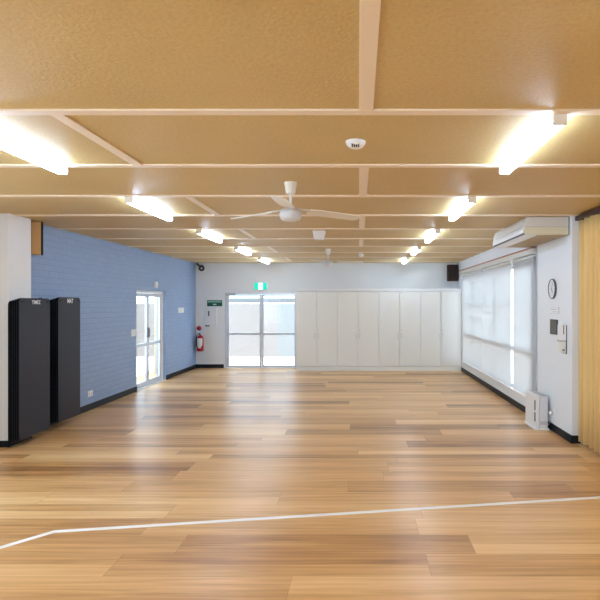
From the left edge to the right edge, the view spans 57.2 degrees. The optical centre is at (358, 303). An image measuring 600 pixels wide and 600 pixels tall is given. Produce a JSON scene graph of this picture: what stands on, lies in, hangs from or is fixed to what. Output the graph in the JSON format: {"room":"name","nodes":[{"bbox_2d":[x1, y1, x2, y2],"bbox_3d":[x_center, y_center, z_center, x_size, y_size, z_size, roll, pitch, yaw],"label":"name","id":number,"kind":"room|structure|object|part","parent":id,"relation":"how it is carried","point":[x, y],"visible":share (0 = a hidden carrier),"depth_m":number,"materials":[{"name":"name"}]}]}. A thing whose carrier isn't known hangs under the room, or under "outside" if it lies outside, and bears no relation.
{"room":"community hall","nodes":[
{"label":"community hall","id":0,"kind":"room"},
{"bbox_2d":[31,225,195,406],"bbox_3d":[-4.400,0.315,10.630,0.200,2.770,7.460,0,0,0],"label":"wall","id":1,"kind":"structure","parent":0,"point":[106,276],"depth_m":9.51,"materials":[{"name":"blue brick"}]},
{"bbox_2d":[31,221,42,254],"bbox_3d":[-4.208,-0.845,7.077,0.184,0.424,0.144,0,0,-29],"label":"loudspeaker","id":2,"kind":"object","parent":1,"relation":"attached to","point":[36,227],"visible":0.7,"depth_m":7.03,"materials":[{"name":"brown wood"}]},
{"bbox_2d":[41,222,42,254],"bbox_3d":[-4.138,-0.845,7.116,0.024,0.424,0.144,0,0,-29],"label":"grille","id":3,"kind":"object","parent":2,"relation":"attached to","point":[41,222],"depth_m":7.05,"materials":[{"name":"black"}]},
{"bbox_2d":[50,386,136,425],"bbox_3d":[-4.293,1.650,8.715,0.014,0.100,3.630,0,0,0],"label":"baseboard","id":4,"kind":"structure","parent":1,"relation":"attached to","point":[106,400],"depth_m":9.21,"materials":[{"name":"black"}]},
{"bbox_2d":[131,329,135,336],"bbox_3d":[-4.293,0.558,10.379,0.015,0.130,0.200,0,0,0],"label":"light switch","id":5,"kind":"object","parent":1,"relation":"attached to","point":[133,331],"visible":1,"depth_m":10.37,"materials":[{"name":"white plastic"}]},
{"bbox_2d":[136,290,165,390],"bbox_3d":[-4.400,0.718,11.335,0.200,1.965,1.610,0,0,0],"label":"door","id":6,"kind":"structure","parent":1,"relation":"in","point":[148,382],"depth_m":11.47,"materials":[{"name":"white plastic"}]},
{"bbox_2d":[166,364,195,379],"bbox_3d":[-4.293,1.650,13.250,0.014,0.100,2.220,0,0,0],"label":"baseboard","id":7,"kind":"structure","parent":1,"relation":"attached to","point":[192,367],"depth_m":13.09,"materials":[{"name":"black"}]},
{"bbox_2d":[178,308,183,312],"bbox_3d":[-4.295,0.162,13.151,0.011,0.125,0.400,0,0,0],"label":"notice","id":8,"kind":"object","parent":1,"relation":"attached to","point":[180,310],"visible":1,"depth_m":13.13,"materials":[{"name":"white paper"}]},
{"bbox_2d":[196,263,204,270],"bbox_3d":[-4.141,-0.954,14.251,0.163,0.229,0.324,0,0,-30],"label":"security camera","id":9,"kind":"object","parent":1,"relation":"attached to","point":[201,267],"visible":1,"depth_m":14.15,"materials":[{"name":"grey plastic"}]},
{"bbox_2d":[152,252,483,252],"bbox_3d":[-0.855,-1.065,11.332,6.890,0.011,0.075,0,0,0],"label":"trim","id":10,"kind":"structure","parent":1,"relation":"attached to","point":[152,252],"depth_m":11.32,"materials":[{"name":"beige"}]},
{"bbox_2d":[172,257,470,257],"bbox_3d":[-0.855,-1.065,12.518,6.890,0.011,0.075,0,0,0],"label":"trim","id":11,"kind":"structure","parent":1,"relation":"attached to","point":[172,257],"depth_m":12.55,"materials":[{"name":"beige"}]},
{"bbox_2d":[0,0,599,262],"bbox_3d":[-0.825,-1.150,5.180,7.390,0.160,18.760,0,0,0],"label":"ceiling","id":12,"kind":"structure","parent":0,"point":[55,54],"depth_m":2.99,"materials":[{"name":"painted plasterboard"},{"name":"timber"}]},
{"bbox_2d":[0,134,67,173],"bbox_3d":[-2.290,-1.034,3.633,0.082,0.072,1.170,0,0,0],"label":"ceiling light","id":13,"kind":"object","parent":12,"relation":"attached to","point":[7,144],"visible":1,"depth_m":3.77,"materials":[{"name":"white plastic"}]},
{"bbox_2d":[51,115,141,164],"bbox_3d":[-1.700,-1.065,3.623,0.075,0.010,1.111,0,0,0],"label":"trim","id":14,"kind":"structure","parent":12,"relation":"attached to","point":[65,119],"depth_m":3.50,"materials":[{"name":"beige wood"}]},
{"bbox_2d":[125,197,172,220],"bbox_3d":[-2.290,-1.034,6.005,0.082,0.072,1.170,0,0,0],"label":"ceiling light","id":15,"kind":"object","parent":12,"relation":"attached to","point":[133,201],"visible":0.97,"depth_m":5.86,"materials":[{"name":"white plastic"}]},
{"bbox_2d":[185,197,220,214],"bbox_3d":[-1.700,-1.065,5.995,0.075,0.010,1.111,0,0,0],"label":"trim","id":16,"kind":"structure","parent":12,"relation":"attached to","point":[192,199],"depth_m":5.89,"materials":[{"name":"beige wood"}]},
{"bbox_2d":[196,229,221,242],"bbox_3d":[-2.290,-1.034,8.377,0.082,0.072,1.170,0,0,0],"label":"ceiling light","id":17,"kind":"object","parent":12,"relation":"attached to","point":[201,232],"visible":1,"depth_m":8.21,"materials":[{"name":"white plastic"}]},
{"bbox_2d":[234,247,250,254],"bbox_3d":[-2.290,-1.034,10.749,0.082,0.072,1.170,0,0,0],"label":"ceiling light","id":18,"kind":"object","parent":12,"relation":"attached to","point":[239,249],"visible":1,"depth_m":10.56,"materials":[{"name":"white plastic"}]},
{"bbox_2d":[239,230,256,238],"bbox_3d":[-1.700,-1.065,8.367,0.075,0.010,1.111,0,0,0],"label":"trim","id":19,"kind":"structure","parent":12,"relation":"attached to","point":[243,231],"depth_m":8.37,"materials":[{"name":"beige wood"}]},
{"bbox_2d":[258,257,269,263],"bbox_3d":[-2.290,-1.034,13.121,0.082,0.072,1.170,0,0,0],"label":"ceiling light","id":20,"kind":"object","parent":12,"relation":"attached to","point":[259,258],"visible":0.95,"depth_m":12.98,"materials":[{"name":"white plastic"}]},
{"bbox_2d":[56,228,504,229],"bbox_3d":[-0.855,-1.065,7.774,6.890,0.011,0.075,0,0,0],"label":"trim","id":21,"kind":"structure","parent":12,"relation":"attached to","point":[56,228],"depth_m":7.74,"materials":[{"name":"beige wood"}]},
{"bbox_2d":[96,238,493,238],"bbox_3d":[-0.855,-1.065,8.960,6.890,0.011,0.075,0,0,0],"label":"trim","id":22,"kind":"structure","parent":12,"relation":"attached to","point":[96,238],"depth_m":8.92,"materials":[{"name":"beige wood"}]},
{"bbox_2d":[230,181,359,221],"bbox_3d":[-0.602,-0.899,4.668,1.225,0.342,1.077,0,0,0],"label":"ceiling fan","id":23,"kind":"object","parent":12,"relation":"hanging from","point":[290,213],"visible":1,"depth_m":4.79,"materials":[{"name":"white plastic"}]},
{"bbox_3d":[-0.973,-0.815,5.041,0.520,0.048,0.131,0,0,31],"label":"blade","id":24,"kind":"part","parent":23,"relation":"part of","materials":[{"name":"white plastic"}]},
{"bbox_3d":[-0.612,-0.815,4.391,0.135,0.048,0.521,0,0,0],"label":"blade","id":25,"kind":"part","parent":23,"relation":"part of","materials":[{"name":"white plastic"}]},
{"bbox_3d":[-0.605,-0.796,4.820,0.192,0.137,0.192,0,0,0],"label":"motor","id":26,"kind":"part","parent":23,"relation":"part of","materials":[{"name":"white"}]},
{"bbox_3d":[-0.229,-0.815,5.028,0.520,0.048,0.131,0,0,-29],"label":"blade","id":27,"kind":"part","parent":23,"relation":"part of","materials":[{"name":"white plastic"}]},
{"bbox_2d":[0,109,599,114],"bbox_3d":[-0.725,-1.065,3.030,7.150,0.011,0.075,0,0,0],"label":"trim","id":28,"kind":"structure","parent":12,"relation":"attached to","point":[2,111],"depth_m":3.01,"materials":[{"name":"beige"}]},
{"bbox_2d":[0,164,599,167],"bbox_3d":[-0.725,-1.065,4.216,7.150,0.011,0.075,0,0,0],"label":"trim","id":29,"kind":"structure","parent":12,"relation":"attached to","point":[1,165],"depth_m":4.21,"materials":[{"name":"beige wood"}]},
{"bbox_2d":[0,195,599,196],"bbox_3d":[-0.725,-1.065,5.402,7.150,0.011,0.075,0,0,0],"label":"trim","id":30,"kind":"structure","parent":12,"relation":"attached to","point":[0,195],"depth_m":5.39,"materials":[{"name":"beige wood"}]},
{"bbox_2d":[128,246,492,246],"bbox_3d":[-0.855,-1.065,10.146,6.890,0.011,0.075,0,0,0],"label":"trim","id":31,"kind":"structure","parent":12,"relation":"attached to","point":[128,246],"depth_m":10.13,"materials":[{"name":"beige wood"}]},
{"bbox_2d":[313,230,325,239],"bbox_3d":[-0.590,-1.004,8.060,0.183,0.131,0.182,0,0,0],"label":"ceiling sensor","id":32,"kind":"object","parent":12,"relation":"attached to","point":[318,234],"visible":1,"depth_m":7.98,"materials":[{"name":"white plastic"}]},
{"bbox_2d":[309,249,362,266],"bbox_3d":[-0.476,-0.899,10.671,1.114,0.342,1.221,0,0,0],"label":"ceiling fan","id":33,"kind":"object","parent":12,"relation":"hanging from","point":[328,262],"visible":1,"depth_m":10.67,"materials":[{"name":"white plastic"}]},
{"bbox_3d":[-0.605,-0.796,10.700,0.192,0.137,0.192,0,0,0],"label":"motor","id":34,"kind":"part","parent":33,"relation":"part of","materials":[{"name":"white plastic"}]},
{"bbox_3d":[-0.177,-0.815,10.737,0.520,0.048,0.131,0,0,-5],"label":"blade","id":35,"kind":"part","parent":33,"relation":"part of","materials":[{"name":"white plastic"}]},
{"bbox_2d":[346,139,365,149],"bbox_3d":[-0.022,-1.046,3.600,0.132,0.047,0.131,0,0,0],"label":"smoke detector","id":36,"kind":"object","parent":12,"relation":"attached to","point":[355,144],"visible":1,"depth_m":3.56,"materials":[{"name":"white plastic"}]},
{"bbox_2d":[359,239,363,245],"bbox_3d":[0.040,-1.065,9.553,0.075,0.010,1.111,0,0,0],"label":"trim","id":37,"kind":"structure","parent":12,"relation":"attached to","point":[361,241],"depth_m":9.47,"materials":[{"name":"beige wood"}]},
{"bbox_2d":[359,216,364,228],"bbox_3d":[0.040,-1.065,7.181,0.075,0.010,1.111,0,0,0],"label":"trim","id":38,"kind":"structure","parent":12,"relation":"attached to","point":[362,218],"depth_m":7.13,"materials":[{"name":"beige wood"}]},
{"bbox_2d":[359,168,368,195],"bbox_3d":[0.040,-1.065,4.809,0.075,0.010,1.111,0,0,0],"label":"trim","id":39,"kind":"structure","parent":12,"relation":"attached to","point":[363,172],"depth_m":4.74,"materials":[{"name":"beige wood"}]},
{"bbox_2d":[359,0,380,109],"bbox_3d":[0.040,-1.065,2.437,0.075,0.010,1.111,0,0,0],"label":"trim","id":40,"kind":"structure","parent":12,"relation":"attached to","point":[369,9],"depth_m":2.27,"materials":[{"name":"beige wood"}]},
{"bbox_2d":[402,257,409,263],"bbox_3d":[1.125,-1.034,13.121,0.082,0.072,1.170,0,0,0],"label":"ceiling light","id":41,"kind":"object","parent":12,"relation":"attached to","point":[406,259],"visible":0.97,"depth_m":12.79,"materials":[{"name":"white plastic"}]},
{"bbox_2d":[411,247,421,254],"bbox_3d":[1.125,-1.034,10.749,0.082,0.072,1.170,0,0,0],"label":"ceiling light","id":42,"kind":"object","parent":12,"relation":"attached to","point":[416,250],"visible":1,"depth_m":10.49,"materials":[{"name":"white plastic"}]},
{"bbox_2d":[425,229,440,242],"bbox_3d":[1.125,-1.034,8.377,0.082,0.072,1.170,0,0,0],"label":"ceiling light","id":43,"kind":"object","parent":12,"relation":"attached to","point":[436,232],"visible":1,"depth_m":8.13,"materials":[{"name":"white plastic"}]},
{"bbox_2d":[449,197,475,220],"bbox_3d":[1.125,-1.034,6.005,0.082,0.072,1.170,0,0,0],"label":"ceiling light","id":44,"kind":"object","parent":12,"relation":"attached to","point":[468,202],"visible":0.98,"depth_m":5.80,"materials":[{"name":"white plastic"}]},
{"bbox_2d":[499,114,566,173],"bbox_3d":[1.125,-1.034,3.633,0.082,0.072,1.170,0,0,0],"label":"ceiling light","id":45,"kind":"object","parent":12,"relation":"attached to","point":[554,123],"visible":0.94,"depth_m":3.42,"materials":[{"name":"white plastic"}]},
{"bbox_2d":[575,207,599,220],"bbox_3d":[2.735,-1.031,2.663,0.220,0.054,7.925,0,0,0],"label":"rail","id":46,"kind":"object","parent":12,"relation":"attached to","point":[595,211],"visible":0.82,"depth_m":6.28,"materials":[{"name":"brown wood"}]},
{"bbox_2d":[578,212,599,454],"bbox_3d":[2.695,0.330,2.700,0.139,2.668,7.800,0,0,0],"label":"curtain","id":47,"kind":"object","parent":46,"relation":"hanging from","point":[589,228],"visible":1,"depth_m":6.22,"materials":[{"name":"gold fabric"}]},
{"bbox_2d":[0,368,599,599],"bbox_3d":[-0.900,1.760,5.180,8.600,0.120,18.760,0,0,0],"label":"floor","id":48,"kind":"structure","parent":0,"point":[197,444],"depth_m":4.85,"materials":[{"name":"brown wood"}]},
{"bbox_2d":[0,213,30,440],"bbox_3d":[-4.475,0.315,6.678,0.650,2.770,0.444,0,0,0],"label":"pier","id":49,"kind":"object","parent":48,"relation":"on","point":[15,231],"visible":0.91,"depth_m":6.46,"materials":[{"name":"white paint"}]},
{"bbox_2d":[0,436,31,446],"bbox_3d":[-4.218,1.663,6.671,0.164,0.075,0.458,0,0,0],"label":"baseboard","id":50,"kind":"object","parent":49,"relation":"attached to","point":[2,443],"visible":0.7,"depth_m":6.45,"materials":[{"name":"black"}]},
{"bbox_2d":[154,297,156,373],"bbox_3d":[-4.920,0.470,13.220,0.140,2.500,0.140,0,0,0],"label":"post","id":51,"kind":"object","parent":48,"relation":"on","point":[155,298],"visible":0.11,"depth_m":13.19,"materials":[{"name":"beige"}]},
{"bbox_2d":[0,496,599,548],"bbox_3d":[-0.464,1.699,4.203,6.814,0.002,0.994,0,0,-20],"label":"floor line","id":52,"kind":"object","parent":48,"relation":"on","point":[596,497],"depth_m":4.33,"materials":[{"name":"white paint"}]},
{"bbox_2d":[296,292,336,366],"bbox_3d":[-1.065,0.647,14.018,1.041,1.885,0.644,0,0,0],"label":"tall cabinet","id":53,"kind":"object","parent":48,"relation":"on","point":[316,312],"visible":0.96,"depth_m":13.73,"materials":[{"name":"white laminate"}]},
{"bbox_3d":[-1.327,0.647,13.739,0.516,1.878,0.018,0,0,0],"label":"door","id":54,"kind":"part","parent":53,"relation":"part of","materials":[{"name":"white laminate"}]},
{"bbox_3d":[-0.804,0.647,13.739,0.516,1.878,0.018,0,0,0],"label":"door","id":55,"kind":"part","parent":53,"relation":"part of","materials":[{"name":"white laminate"}]},
{"bbox_2d":[296,288,461,291],"bbox_3d":[0.499,-0.340,14.036,4.172,0.080,0.616,0,0,0],"label":"panel","id":56,"kind":"object","parent":53,"relation":"on","point":[297,289],"visible":0.86,"depth_m":13.73,"materials":[{"name":"white"}]},
{"bbox_2d":[337,292,378,366],"bbox_3d":[-0.022,0.647,14.018,1.041,1.885,0.644,0,0,0],"label":"tall cabinet","id":57,"kind":"object","parent":48,"relation":"on","point":[357,312],"visible":1,"depth_m":13.73,"materials":[{"name":"white laminate"}]},
{"bbox_3d":[-0.284,0.647,13.739,0.516,1.878,0.018,0,0,0],"label":"door","id":58,"kind":"part","parent":57,"relation":"part of","materials":[{"name":"white laminate"}]},
{"bbox_3d":[0.239,0.647,13.739,0.516,1.878,0.018,0,0,0],"label":"door","id":59,"kind":"part","parent":57,"relation":"part of","materials":[{"name":"white laminate"}]},
{"bbox_2d":[296,367,460,370],"bbox_3d":[0.504,1.647,14.037,4.162,0.105,0.614,0,0,0],"label":"plinth","id":60,"kind":"object","parent":48,"relation":"on","point":[297,368],"visible":0.71,"depth_m":13.73,"materials":[{"name":"white laminate"}]},
{"bbox_2d":[379,292,419,366],"bbox_3d":[1.020,0.647,14.018,1.041,1.885,0.644,0,0,0],"label":"tall cabinet","id":61,"kind":"object","parent":48,"relation":"on","point":[399,312],"visible":0.93,"depth_m":13.73,"materials":[{"name":"white laminate"}]},
{"bbox_3d":[0.759,0.647,13.739,0.516,1.878,0.018,0,0,0],"label":"door","id":62,"kind":"part","parent":61,"relation":"part of","materials":[{"name":"white laminate"}]},
{"bbox_3d":[1.282,0.647,13.739,0.516,1.878,0.018,0,0,0],"label":"door","id":63,"kind":"part","parent":61,"relation":"part of","materials":[{"name":"white laminate"}]},
{"bbox_2d":[420,292,461,366],"bbox_3d":[2.063,0.647,14.018,1.041,1.885,0.644,0,0,0],"label":"tall cabinet","id":64,"kind":"object","parent":48,"relation":"on","point":[440,312],"visible":0.98,"depth_m":13.73,"materials":[{"name":"white laminate"}]},
{"bbox_3d":[1.802,0.647,13.739,0.516,1.878,0.018,0,0,0],"label":"door","id":65,"kind":"part","parent":64,"relation":"part of","materials":[{"name":"white laminate"}]},
{"bbox_3d":[2.325,0.647,13.739,0.516,1.878,0.018,0,0,0],"label":"door","id":66,"kind":"part","parent":64,"relation":"part of","materials":[{"name":"white laminate"}]},
{"bbox_2d":[524,390,548,429],"bbox_3d":[2.455,1.468,7.545,0.200,0.465,0.480,0,0,0],"label":"heater","id":67,"kind":"object","parent":48,"relation":"on","point":[536,402],"visible":1,"depth_m":7.33,"materials":[{"name":"white plastic"}]},
{"bbox_3d":[2.397,1.456,7.545,0.045,0.443,0.470,0,0,0],"label":"panel","id":68,"kind":"part","parent":67,"relation":"part of","materials":[{"name":"white plastic"}]},
{"bbox_2d":[532,391,545,395],"bbox_3d":[2.482,1.244,7.545,0.075,0.007,0.370,0,0,0],"label":"grille","id":69,"kind":"object","parent":67,"relation":"attached to","point":[535,392],"depth_m":7.51,"materials":[{"name":"plastic"}]},
{"bbox_2d":[196,263,456,367],"bbox_3d":[-0.655,0.315,14.460,7.690,2.770,0.200,0,0,0],"label":"wall","id":70,"kind":"structure","parent":0,"point":[217,279],"depth_m":14.36,"materials":[{"name":"white paint"}]},
{"bbox_2d":[196,333,203,350],"bbox_3d":[-4.150,1.004,14.253,0.192,0.484,0.194,0,0,-44],"label":"fire extinguisher","id":71,"kind":"object","parent":70,"relation":"attached to","point":[199,339],"visible":1,"depth_m":14.17,"materials":[{"name":"red metal"}]},
{"bbox_2d":[196,364,223,367],"bbox_3d":[-3.923,1.650,14.353,0.726,0.100,0.014,0,0,0],"label":"baseboard","id":72,"kind":"structure","parent":70,"relation":"attached to","point":[197,365],"depth_m":14.35,"materials":[{"name":"black"}]},
{"bbox_2d":[205,308,216,326],"bbox_3d":[-3.892,0.373,14.322,0.320,0.515,0.075,0,0,0],"label":"upper cabinet","id":73,"kind":"object","parent":70,"relation":"attached to","point":[210,313],"visible":1,"depth_m":14.30,"materials":[{"name":"white"}]},
{"bbox_2d":[207,300,221,305],"bbox_3d":[-3.802,-0.008,14.356,0.400,0.160,0.008,0,0,0],"label":"notice sign","id":74,"kind":"object","parent":70,"relation":"attached to","point":[209,302],"visible":1,"depth_m":14.35,"materials":[{"name":"teal plastic"}]},
{"bbox_3d":[-3.802,-0.008,14.357,0.400,0.160,0.006,0,0,0],"label":"plate","id":75,"kind":"part","parent":74,"relation":"part of","materials":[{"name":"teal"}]},
{"bbox_2d":[225,293,295,367],"bbox_3d":[-2.575,0.708,14.406,1.910,1.985,0.308,0,0,0],"label":"door","id":76,"kind":"structure","parent":70,"relation":"in","point":[227,295],"depth_m":14.39,"materials":[{"name":"silver metal"}]},
{"bbox_2d":[254,283,266,289],"bbox_3d":[-2.582,-0.453,14.326,0.340,0.190,0.068,0,0,0],"label":"exit sign","id":77,"kind":"object","parent":70,"relation":"attached to","point":[257,286],"visible":1,"depth_m":14.29,"materials":[{"name":"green plastic"}]},
{"bbox_2d":[447,265,457,280],"bbox_3d":[2.435,-0.795,14.225,0.260,0.424,0.270,0,0,0],"label":"loudspeaker","id":78,"kind":"object","parent":70,"relation":"attached to","point":[452,270],"visible":1,"depth_m":14.09,"materials":[{"name":"black plastic"}]},
{"bbox_2d":[457,216,578,434],"bbox_3d":[2.640,0.315,10.495,0.100,2.770,7.730,0,0,0],"label":"wall","id":79,"kind":"structure","parent":0,"point":[558,259],"depth_m":7.11,"materials":[{"name":"white paint"}]},
{"bbox_2d":[14,215,577,215],"bbox_3d":[-0.725,-1.065,6.588,7.150,0.011,0.075,0,0,0],"label":"trim","id":80,"kind":"structure","parent":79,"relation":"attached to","point":[14,215],"depth_m":6.56,"materials":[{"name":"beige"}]},
{"bbox_2d":[462,266,525,397],"bbox_3d":[2.620,0.407,10.783,0.130,2.095,5.475,0,0,0],"label":"window","id":81,"kind":"structure","parent":79,"relation":"in","point":[501,383],"depth_m":9.51,"materials":[{"name":"silver metal"}]},
{"bbox_2d":[461,270,481,370],"bbox_3d":[2.541,0.344,12.377,0.066,2.141,2.110,0,0,0],"label":"roller blind","id":82,"kind":"object","parent":81,"relation":"attached to","point":[472,282],"visible":0.99,"depth_m":12.28,"materials":[{"name":"fabric"}]},
{"bbox_3d":[2.595,1.438,10.783,0.080,0.035,5.475,0,0,0],"label":"sill","id":83,"kind":"part","parent":81,"relation":"part of","materials":[{"name":"white"}]},
{"bbox_2d":[480,262,510,386],"bbox_3d":[2.541,0.344,10.246,0.066,2.141,2.152,0,0,0],"label":"roller blind","id":84,"kind":"object","parent":81,"relation":"attached to","point":[496,280],"visible":0.94,"depth_m":10.06,"materials":[{"name":"fabric"}]},
{"bbox_3d":[2.640,0.390,10.777,0.090,2.060,5.445,0,0,0],"label":"frame","id":85,"kind":"part","parent":81,"relation":"part of","materials":[{"name":"silver metal"}]},
{"bbox_2d":[510,255,534,395],"bbox_3d":[2.541,0.344,8.498,0.066,2.141,1.087,0,0,0],"label":"roller blind","id":86,"kind":"object","parent":81,"relation":"attached to","point":[523,269],"visible":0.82,"depth_m":8.47,"materials":[{"name":"fabric"}]},
{"bbox_2d":[459,247,535,273],"bbox_3d":[2.547,-0.777,10.815,0.084,0.098,5.750,0,0,0],"label":"pelmet","id":87,"kind":"object","parent":79,"relation":"attached to","point":[529,251],"visible":0.99,"depth_m":9.59,"materials":[{"name":"grey"}]},
{"bbox_2d":[461,367,580,443],"bbox_3d":[2.633,1.653,10.168,0.114,0.095,7.104,0,0,0],"label":"baseboard","id":88,"kind":"structure","parent":79,"relation":"attached to","point":[573,439],"depth_m":8.80,"materials":[{"name":"black plastic"}]},
{"bbox_2d":[493,217,568,247],"bbox_3d":[2.304,-0.951,7.465,0.572,0.228,1.550,0,0,0],"label":"air conditioner","id":89,"kind":"object","parent":79,"relation":"attached to","point":[528,232],"visible":0.98,"depth_m":6.80,"materials":[{"name":"white plastic"}]},
{"bbox_3d":[2.024,-0.904,7.465,0.012,0.072,1.530,0,0,0],"label":"panel","id":90,"kind":"part","parent":89,"relation":"part of","materials":[{"name":"white plastic"}]},
{"bbox_2d":[506,235,562,247],"bbox_3d":[2.365,-0.844,7.465,0.330,0.006,1.450,0,0,0],"label":"grille","id":91,"kind":"object","parent":89,"relation":"attached to","point":[535,240],"depth_m":7.37,"materials":[{"name":"beige plastic"}]},
{"bbox_3d":[2.299,-0.893,7.465,0.553,0.094,1.550,0,0,0],"label":"casing","id":92,"kind":"part","parent":89,"relation":"part of","materials":[{"name":"beige plastic"}]},
{"bbox_2d":[536,246,537,390],"bbox_3d":[2.581,0.325,7.918,0.018,2.310,0.025,0,0,0],"label":"trim","id":93,"kind":"structure","parent":79,"relation":"attached to","point":[536,246],"depth_m":7.91,"materials":[{"name":"grey plastic"}]},
{"bbox_2d":[548,407,554,424],"bbox_3d":[2.567,1.527,7.293,0.045,0.263,0.217,0,0,0],"label":"power outlet","id":94,"kind":"object","parent":79,"relation":"attached to","point":[552,412],"visible":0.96,"depth_m":7.27,"materials":[{"name":"white plastic"}]},
{"bbox_2d":[548,279,556,298],"bbox_3d":[2.577,-0.195,7.270,0.026,0.270,0.270,0,0,0],"label":"wall clock","id":95,"kind":"object","parent":79,"relation":"attached to","point":[552,286],"visible":1,"depth_m":7.25,"materials":[{"name":"grey plastic"}]},
{"bbox_2d":[550,319,557,334],"bbox_3d":[2.581,0.310,7.220,0.018,0.196,0.260,0,0,0],"label":"control panel","id":96,"kind":"object","parent":79,"relation":"attached to","point":[553,323],"visible":0.94,"depth_m":7.21,"materials":[{"name":"grey plastic"}]},
{"bbox_2d":[550,307,558,313],"bbox_3d":[2.585,0.090,7.210,0.010,0.090,0.320,0,0,0],"label":"notice","id":97,"kind":"object","parent":79,"relation":"attached to","point":[553,310],"visible":1,"depth_m":7.20,"materials":[{"name":"white paper"}]},
{"bbox_2d":[557,323,566,353],"bbox_3d":[2.553,0.438,6.860,0.074,0.385,0.156,0,0,0],"label":"wall dispenser","id":98,"kind":"object","parent":79,"relation":"attached to","point":[562,327],"visible":1,"depth_m":6.80,"materials":[{"name":"white plastic"}]},
{"bbox_3d":[2.585,0.450,6.860,0.010,0.360,0.156,0,0,0],"label":"plate","id":99,"kind":"part","parent":98,"relation":"part of","materials":[{"name":"grey"}]},
{"label":"outside","id":100,"kind":"structure","parent":0,"visible":0},
{"bbox_2d":[229,298,293,302],"bbox_3d":[-2.500,-0.090,15.950,5.000,0.140,0.100,0,0,0],"label":"beam","id":101,"kind":"structure","parent":100,"point":[231,300],"depth_m":15.90,"materials":[{"name":"grey"}]},
{"bbox_3d":[-4.134,-0.020,6.960,0.332,0.080,0.050,0,0,0],"label":"wall hook","id":102,"kind":"object","parent":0,"visible":0},
{"bbox_2d":[8,301,12,442],"bbox_3d":[-4.105,0.807,6.710,0.024,1.680,0.650,0,0,0],"label":"exercise mat","id":103,"kind":"object","parent":102,"relation":"hanging from","point":[9,441],"visible":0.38,"depth_m":6.39,"materials":[{"name":"black"}]},
{"bbox_2d":[10,300,13,441],"bbox_3d":[-4.078,0.799,6.710,0.024,1.680,0.650,0,0,0],"label":"exercise mat","id":104,"kind":"object","parent":102,"relation":"hanging from","point":[11,303],"visible":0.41,"depth_m":6.39,"materials":[{"name":"black"}]},
{"bbox_2d":[13,299,16,441],"bbox_3d":[-4.051,0.791,6.710,0.024,1.680,0.650,0,0,0],"label":"exercise mat","id":105,"kind":"object","parent":102,"relation":"hanging from","point":[14,440],"visible":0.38,"depth_m":6.39,"materials":[{"name":"black leather"}]},
{"bbox_2d":[15,299,19,440],"bbox_3d":[-4.024,0.783,6.710,0.024,1.680,0.650,0,0,0],"label":"exercise mat","id":106,"kind":"object","parent":102,"relation":"hanging from","point":[16,439],"visible":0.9,"depth_m":6.39,"materials":[{"name":"grey plastic"}]},
{"bbox_2d":[17,298,49,439],"bbox_3d":[-3.997,0.775,6.710,0.024,1.680,0.650,0,0,0],"label":"exercise mat","id":107,"kind":"object","parent":102,"relation":"hanging from","point":[33,314],"visible":1,"depth_m":6.67,"materials":[{"name":"grey plastic"}]},
{"bbox_3d":[-4.157,-0.040,7.354,0.287,0.080,0.050,0,0,0],"label":"wall hook","id":108,"kind":"object","parent":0,"visible":0},
{"bbox_2d":[50,300,51,423],"bbox_3d":[-4.150,0.787,7.593,0.024,1.680,0.585,0,0,0],"label":"exercise mat","id":109,"kind":"object","parent":108,"relation":"hanging from","point":[50,300],"visible":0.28,"depth_m":7.31,"materials":[{"name":"black"}]},
{"bbox_2d":[53,298,56,422],"bbox_3d":[-4.096,0.771,7.593,0.024,1.680,0.585,0,0,0],"label":"exercise mat","id":110,"kind":"object","parent":108,"relation":"hanging from","point":[54,298],"visible":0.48,"depth_m":7.31,"materials":[{"name":"black"}]},
{"bbox_2d":[55,298,57,421],"bbox_3d":[-4.069,0.763,7.593,0.024,1.680,0.585,0,0,0],"label":"exercise mat","id":111,"kind":"object","parent":108,"relation":"hanging from","point":[56,298],"visible":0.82,"depth_m":7.31,"materials":[{"name":"grey plastic"}]},
{"bbox_2d":[57,297,79,421],"bbox_3d":[-4.042,0.755,7.593,0.024,1.680,0.585,0,0,0],"label":"exercise mat","id":112,"kind":"object","parent":108,"relation":"hanging from","point":[68,308],"visible":1,"depth_m":7.56,"materials":[{"name":"grey plastic"}]},
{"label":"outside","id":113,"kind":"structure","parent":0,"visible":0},
{"bbox_2d":[511,320,512,379],"bbox_3d":[0.000,1.913,10.000,80.000,0.175,100.000,0,0,0],"label":"ground","id":114,"kind":"structure","parent":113,"point":[511,320],"depth_m":19.89,"materials":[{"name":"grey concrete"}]},
{"bbox_2d":[136,368,153,375],"bbox_3d":[-6.200,1.772,10.280,2.000,0.105,8.560,0,0,0],"label":"terrace","id":115,"kind":"object","parent":114,"relation":"on","point":[139,371],"depth_m":13.99,"materials":[{"name":"grey concrete"}]},
{"bbox_2d":[136,357,293,367],"bbox_3d":[-2.800,1.772,16.080,12.400,0.105,3.040,0,0,0],"label":"terrace","id":116,"kind":"object","parent":114,"relation":"on","point":[140,361],"visible":0.14,"depth_m":16.16,"materials":[{"name":"grey concrete"}]},
{"bbox_2d":[136,304,293,356],"bbox_3d":[-2.500,0.910,17.675,13.000,1.820,0.150,0,0,0],"label":"wall","id":117,"kind":"structure","parent":114,"relation":"on","point":[243,318],"depth_m":17.60,"materials":[{"name":"beige"}]}
]}

